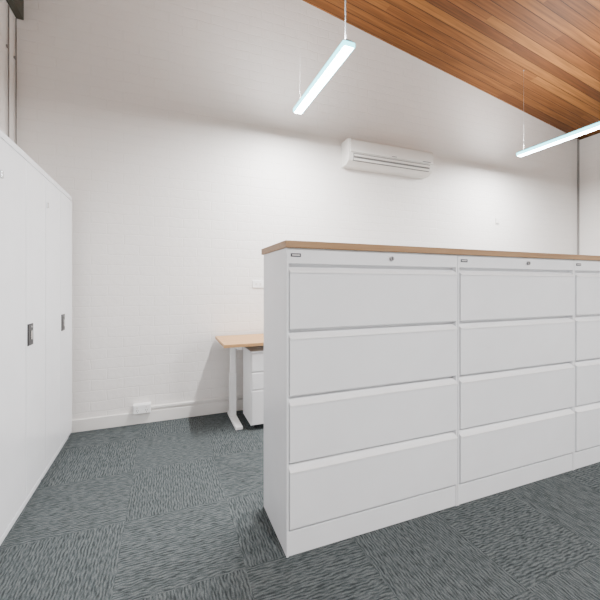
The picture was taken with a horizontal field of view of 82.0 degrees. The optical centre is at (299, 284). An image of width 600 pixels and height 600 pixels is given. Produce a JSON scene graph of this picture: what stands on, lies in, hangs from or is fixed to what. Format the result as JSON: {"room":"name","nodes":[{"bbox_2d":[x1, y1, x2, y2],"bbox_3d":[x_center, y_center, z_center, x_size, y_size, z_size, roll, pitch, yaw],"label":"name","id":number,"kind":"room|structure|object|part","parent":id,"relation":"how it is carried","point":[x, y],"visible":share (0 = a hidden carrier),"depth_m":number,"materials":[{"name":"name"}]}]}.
{"room":"back office","nodes":[
{"label":"back office","id":0,"kind":"room"},
{"bbox_2d":[0,0,15,142],"bbox_3d":[-1.015,-1.038,-0.478,0.120,4.441,6.650,0,0,-21],"label":"wall","id":1,"kind":"structure","parent":0,"point":[3,3],"depth_m":2.48,"materials":[{"name":"paint"}]},
{"bbox_2d":[6,5,8,136],"bbox_3d":[-2.103,-0.917,2.484,0.017,2.200,0.028,0,0,-21],"label":"conduit","id":2,"kind":"object","parent":1,"relation":"attached to","point":[7,45],"visible":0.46,"depth_m":2.48,"materials":[{"name":"grey metal"}]},
{"bbox_2d":[6,0,23,19],"bbox_3d":[-0.936,-2.177,-0.448,0.050,0.280,6.650,0,0,-21],"label":"beam","id":3,"kind":"structure","parent":1,"relation":"attached to","point":[17,6],"depth_m":2.58,"materials":[{"name":"brown wood"}]},
{"bbox_2d":[13,18,16,144],"bbox_3d":[-2.152,-0.917,2.610,0.017,2.200,0.028,0,0,-21],"label":"conduit","id":4,"kind":"object","parent":1,"relation":"attached to","point":[15,56],"visible":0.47,"depth_m":2.61,"materials":[{"name":"grey metal"}]},
{"bbox_2d":[17,0,576,419],"bbox_3d":[0.948,-1.058,3.926,6.990,4.481,0.120,0,0,-21],"label":"wall","id":5,"kind":"structure","parent":0,"point":[172,131],"depth_m":3.21,"materials":[{"name":"paint"}]},
{"bbox_2d":[133,402,150,414],"bbox_3d":[-1.343,1.048,2.932,0.140,0.080,0.060,0,0,-21],"label":"power outlet","id":6,"kind":"object","parent":5,"relation":"attached to","point":[138,408],"visible":1,"depth_m":2.91,"materials":[{"name":"white plastic"}]},
{"bbox_2d":[71,399,242,432],"bbox_3d":[0.973,1.133,3.862,6.750,0.100,0.018,0,0,-21],"label":"baseboard","id":7,"kind":"structure","parent":5,"relation":"attached to","point":[102,422],"depth_m":2.97,"materials":[{"name":"white paint"}]},
{"bbox_2d":[151,395,242,408],"bbox_3d":[-0.116,1.055,3.434,2.510,0.020,0.020,0,0,-21],"label":"duct","id":8,"kind":"object","parent":5,"relation":"attached to","point":[239,396],"visible":0.44,"depth_m":3.09,"materials":[{"name":"white paint"}]},
{"bbox_2d":[252,280,263,287],"bbox_3d":[-0.401,-0.009,3.326,0.116,0.073,0.014,0,0,-21],"label":"light switch","id":9,"kind":"object","parent":5,"relation":"attached to","point":[255,283],"visible":0.91,"depth_m":3.32,"materials":[{"name":"white paint"}]},
{"bbox_2d":[341,138,432,178],"bbox_3d":[0.972,-1.374,3.768,1.080,0.264,0.192,0,0,-21],"label":"air conditioner","id":10,"kind":"object","parent":5,"relation":"attached to","point":[356,154],"visible":1,"depth_m":3.68,"materials":[{"name":"white plastic"}]},
{"bbox_2d":[352,153,429,171],"bbox_3d":[0.994,-1.305,3.712,0.980,0.082,0.044,0,0,-21],"label":"vent","id":11,"kind":"object","parent":10,"relation":"attached to","point":[370,160],"depth_m":3.69,"materials":[{"name":"white plastic"}]},
{"bbox_3d":[1.001,-1.426,3.694,1.056,0.144,0.031,0,0,-21],"label":"panel","id":12,"kind":"part","parent":10,"relation":"part of","materials":[{"name":"white plastic"}]},
{"bbox_2d":[577,139,578,254],"bbox_3d":[4.105,-0.535,5.090,0.022,3.236,0.018,0,0,-21],"label":"trim","id":13,"kind":"structure","parent":5,"relation":"attached to","point":[577,139],"depth_m":5.08,"materials":[{"name":"grey paint"}]},
{"bbox_2d":[0,410,599,599],"bbox_3d":[2.183,1.233,0.775,6.990,0.100,6.890,0,0,-21],"label":"floor","id":14,"kind":"structure","parent":0,"point":[173,509],"depth_m":1.63,"materials":[{"name":"carpet"}]},
{"bbox_2d":[0,129,45,544],"bbox_3d":[-1.599,0.248,1.731,0.385,1.870,0.638,0,0,-21],"label":"cupboard","id":15,"kind":"object","parent":14,"relation":"on","point":[22,180],"visible":1,"depth_m":1.74,"materials":[{"name":"white paint"}]},
{"bbox_3d":[-1.380,0.232,1.645,0.024,1.762,0.313,0,0,-21],"label":"door","id":16,"kind":"part","parent":15,"relation":"part of","materials":[{"name":"white paint"}]},
{"bbox_3d":[-1.446,0.265,1.850,0.006,0.116,0.076,0,0,-21],"label":"handle","id":17,"kind":"part","parent":15,"relation":"part of","materials":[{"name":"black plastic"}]},
{"bbox_3d":[-1.497,0.232,1.942,0.024,1.762,0.313,0,0,-21],"label":"door","id":18,"kind":"part","parent":15,"relation":"part of","materials":[{"name":"white paint"}]},
{"bbox_2d":[42,172,71,478],"bbox_3d":[-1.833,0.248,2.327,0.385,1.870,0.638,0,0,-21],"label":"cupboard","id":19,"kind":"object","parent":14,"relation":"on","point":[58,201],"visible":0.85,"depth_m":2.35,"materials":[{"name":"white paint"}]},
{"bbox_3d":[-1.614,0.232,2.241,0.024,1.762,0.313,0,0,-21],"label":"door","id":20,"kind":"part","parent":19,"relation":"part of","materials":[{"name":"white paint"}]},
{"bbox_3d":[-1.679,0.265,2.446,0.006,0.116,0.076,0,0,-21],"label":"handle","id":21,"kind":"part","parent":19,"relation":"part of","materials":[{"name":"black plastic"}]},
{"bbox_3d":[-1.730,0.232,2.538,0.024,1.762,0.313,0,0,-21],"label":"door","id":22,"kind":"part","parent":19,"relation":"part of","materials":[{"name":"white paint"}]},
{"bbox_2d":[215,334,263,429],"bbox_3d":[0.014,0.826,3.198,1.500,0.715,0.505,0,0,-21],"label":"desk","id":23,"kind":"object","parent":14,"relation":"on","point":[234,342],"visible":0.41,"depth_m":3.05,"materials":[{"name":"brown wood"}]},
{"bbox_2d":[243,346,263,426],"bbox_3d":[-0.266,0.862,3.009,0.400,0.642,0.303,0,0,-21],"label":"pedestal","id":24,"kind":"object","parent":14,"relation":"on","point":[253,356],"visible":0.43,"depth_m":2.83,"materials":[{"name":"white paint"}]},
{"bbox_3d":[-0.215,0.631,2.878,0.382,0.146,0.022,0,0,-21],"label":"drawer","id":25,"kind":"part","parent":24,"relation":"part of","materials":[{"name":"white paint"}]},
{"bbox_3d":[-0.215,0.780,2.878,0.382,0.137,0.022,0,0,-21],"label":"drawer","id":26,"kind":"part","parent":24,"relation":"part of","materials":[{"name":"white paint"}]},
{"bbox_3d":[-0.215,0.998,2.878,0.382,0.282,0.022,0,0,-21],"label":"drawer","id":27,"kind":"part","parent":24,"relation":"part of","materials":[{"name":"white paint"}]},
{"bbox_2d":[264,248,457,557],"bbox_3d":[0.327,0.510,1.840,0.969,1.345,0.388,0,0,-21],"label":"filing cabinet","id":28,"kind":"object","parent":14,"relation":"on","point":[360,347],"visible":1,"depth_m":1.64,"materials":[{"name":"white metal"}]},
{"bbox_3d":[0.389,0.927,1.681,0.944,0.273,0.037,0,0,-21],"label":"drawer","id":29,"kind":"part","parent":28,"relation":"part of","materials":[{"name":"white metal"}]},
{"bbox_3d":[0.389,0.637,1.681,0.944,0.273,0.037,0,0,-21],"label":"drawer","id":30,"kind":"part","parent":28,"relation":"part of","materials":[{"name":"white metal"}]},
{"bbox_3d":[0.389,0.347,1.681,0.944,0.273,0.037,0,0,-21],"label":"drawer","id":31,"kind":"part","parent":28,"relation":"part of","materials":[{"name":"white metal"}]},
{"bbox_3d":[0.389,0.058,1.681,0.944,0.273,0.037,0,0,-21],"label":"drawer","id":32,"kind":"part","parent":28,"relation":"part of","materials":[{"name":"white metal"}]},
{"bbox_3d":[0.392,0.804,1.675,0.944,0.026,0.034,0,0,-21],"label":"drawer pull","id":33,"kind":"part","parent":28,"relation":"part of","materials":[{"name":"white metal"}]},
{"bbox_3d":[0.392,0.514,1.675,0.944,0.026,0.034,0,0,-21],"label":"drawer pull","id":34,"kind":"part","parent":28,"relation":"part of","materials":[{"name":"white metal"}]},
{"bbox_3d":[0.392,0.224,1.675,0.944,0.026,0.034,0,0,-21],"label":"drawer pull","id":35,"kind":"part","parent":28,"relation":"part of","materials":[{"name":"white metal"}]},
{"bbox_3d":[0.392,-0.066,1.675,0.944,0.026,0.034,0,0,-21],"label":"drawer pull","id":36,"kind":"part","parent":28,"relation":"part of","materials":[{"name":"white metal"}]},
{"bbox_2d":[261,240,599,260],"bbox_3d":[1.231,-0.177,2.199,2.934,0.031,0.403,0,0,-21],"label":"countertop","id":37,"kind":"structure","parent":28,"relation":"on","point":[287,243],"depth_m":1.74,"materials":[{"name":"brown wood"}]},
{"bbox_2d":[457,255,574,504],"bbox_3d":[1.232,0.510,2.195,0.969,1.345,0.388,0,0,-21],"label":"filing cabinet","id":38,"kind":"object","parent":14,"relation":"on","point":[515,315],"visible":0.8,"depth_m":2.00,"materials":[{"name":"white metal"}]},
{"bbox_3d":[1.294,0.927,2.036,0.944,0.273,0.037,0,0,-21],"label":"drawer","id":39,"kind":"part","parent":38,"relation":"part of","materials":[{"name":"white metal"}]},
{"bbox_3d":[1.294,0.637,2.036,0.944,0.273,0.037,0,0,-21],"label":"drawer","id":40,"kind":"part","parent":38,"relation":"part of","materials":[{"name":"white metal"}]},
{"bbox_3d":[1.294,0.347,2.036,0.944,0.273,0.037,0,0,-21],"label":"drawer","id":41,"kind":"part","parent":38,"relation":"part of","materials":[{"name":"white metal"}]},
{"bbox_3d":[1.294,0.058,2.036,0.944,0.273,0.037,0,0,-21],"label":"drawer","id":42,"kind":"part","parent":38,"relation":"part of","materials":[{"name":"white metal"}]},
{"bbox_3d":[1.297,0.804,2.030,0.944,0.026,0.034,0,0,-21],"label":"drawer pull","id":43,"kind":"part","parent":38,"relation":"part of","materials":[{"name":"white metal"}]},
{"bbox_3d":[1.297,0.514,2.030,0.944,0.026,0.034,0,0,-21],"label":"drawer pull","id":44,"kind":"part","parent":38,"relation":"part of","materials":[{"name":"white metal"}]},
{"bbox_3d":[1.297,0.224,2.030,0.944,0.026,0.034,0,0,-21],"label":"drawer pull","id":45,"kind":"part","parent":38,"relation":"part of","materials":[{"name":"white metal"}]},
{"bbox_3d":[1.297,-0.066,2.030,0.944,0.026,0.034,0,0,-21],"label":"drawer pull","id":46,"kind":"part","parent":38,"relation":"part of","materials":[{"name":"white metal"}]},
{"bbox_2d":[574,260,599,469],"bbox_3d":[2.137,0.510,2.549,0.969,1.345,0.388,0,0,-21],"label":"filing cabinet","id":47,"kind":"object","parent":14,"relation":"on","point":[586,272],"visible":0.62,"depth_m":2.24,"materials":[{"name":"white metal"}]},
{"bbox_3d":[2.199,0.927,2.391,0.944,0.273,0.037,0,0,-21],"label":"drawer","id":48,"kind":"part","parent":47,"relation":"part of","materials":[{"name":"white metal"}]},
{"bbox_3d":[2.202,0.804,2.385,0.944,0.026,0.034,0,0,-21],"label":"drawer pull","id":49,"kind":"part","parent":47,"relation":"part of","materials":[{"name":"white metal"}]},
{"bbox_3d":[2.199,0.637,2.391,0.944,0.273,0.037,0,0,-21],"label":"drawer","id":50,"kind":"part","parent":47,"relation":"part of","materials":[{"name":"white metal"}]},
{"bbox_3d":[2.202,0.514,2.385,0.944,0.026,0.034,0,0,-21],"label":"drawer pull","id":51,"kind":"part","parent":47,"relation":"part of","materials":[{"name":"white metal"}]},
{"bbox_3d":[2.199,0.347,2.391,0.944,0.273,0.037,0,0,-21],"label":"drawer","id":52,"kind":"part","parent":47,"relation":"part of","materials":[{"name":"white metal"}]},
{"bbox_3d":[2.202,0.224,2.385,0.944,0.026,0.034,0,0,-21],"label":"drawer pull","id":53,"kind":"part","parent":47,"relation":"part of","materials":[{"name":"white metal"}]},
{"bbox_3d":[2.199,0.058,2.391,0.944,0.273,0.037,0,0,-21],"label":"drawer","id":54,"kind":"part","parent":47,"relation":"part of","materials":[{"name":"white metal"}]},
{"bbox_3d":[2.202,-0.066,2.385,0.944,0.026,0.034,0,0,-21],"label":"drawer pull","id":55,"kind":"part","parent":47,"relation":"part of","materials":[{"name":"white metal"}]},
{"bbox_2d":[302,0,599,139],"bbox_3d":[2.183,-2.768,0.775,6.990,1.260,6.890,0,0,-21],"label":"ceiling","id":56,"kind":"structure","parent":0,"point":[487,45],"depth_m":3.67,"materials":[{"name":"brown wood"}]},
{"bbox_2d":[293,0,354,113],"bbox_3d":[0.144,-2.210,2.586,0.090,1.435,0.910,0,0,-21],"label":"pendant light","id":57,"kind":"object","parent":56,"relation":"hanging from","point":[347,46],"visible":1,"depth_m":2.43,"materials":[{"name":"glowing white diffuser"},{"name":"white paint"},{"name":"steel wire"}]},
{"bbox_2d":[293,40,354,113],"bbox_3d":[0.144,-1.512,2.586,0.090,0.040,0.910,0,0,-21],"label":"diffuser","id":58,"kind":"object","parent":57,"relation":"attached to","point":[346,47],"depth_m":2.45,"materials":[{"name":"white plastic"}]},
{"bbox_3d":[0.292,-2.234,2.209,0.006,1.378,0.006,0,0,-21],"label":"power cord","id":59,"kind":"part","parent":57,"relation":"part of","materials":[{"name":"white plastic"}]},
{"bbox_2d":[516,70,599,156],"bbox_3d":[2.711,-1.981,3.592,0.090,0.978,0.910,0,0,-21],"label":"pendant light","id":60,"kind":"object","parent":56,"relation":"hanging from","point":[592,127],"visible":1,"depth_m":3.56,"materials":[{"name":"white metal"}]},
{"bbox_2d":[516,122,599,156],"bbox_3d":[2.711,-1.512,3.592,0.090,0.040,0.910,0,0,-21],"label":"diffuser","id":61,"kind":"object","parent":60,"relation":"attached to","point":[592,127],"depth_m":3.56,"materials":[{"name":"white plastic"}]},
{"bbox_2d":[579,133,599,255],"bbox_3d":[5.381,-0.476,2.028,0.120,3.319,6.650,0,0,-21],"label":"wall","id":62,"kind":"structure","parent":0,"point":[589,147],"depth_m":4.96,"materials":[{"name":"paint"}]}
]}

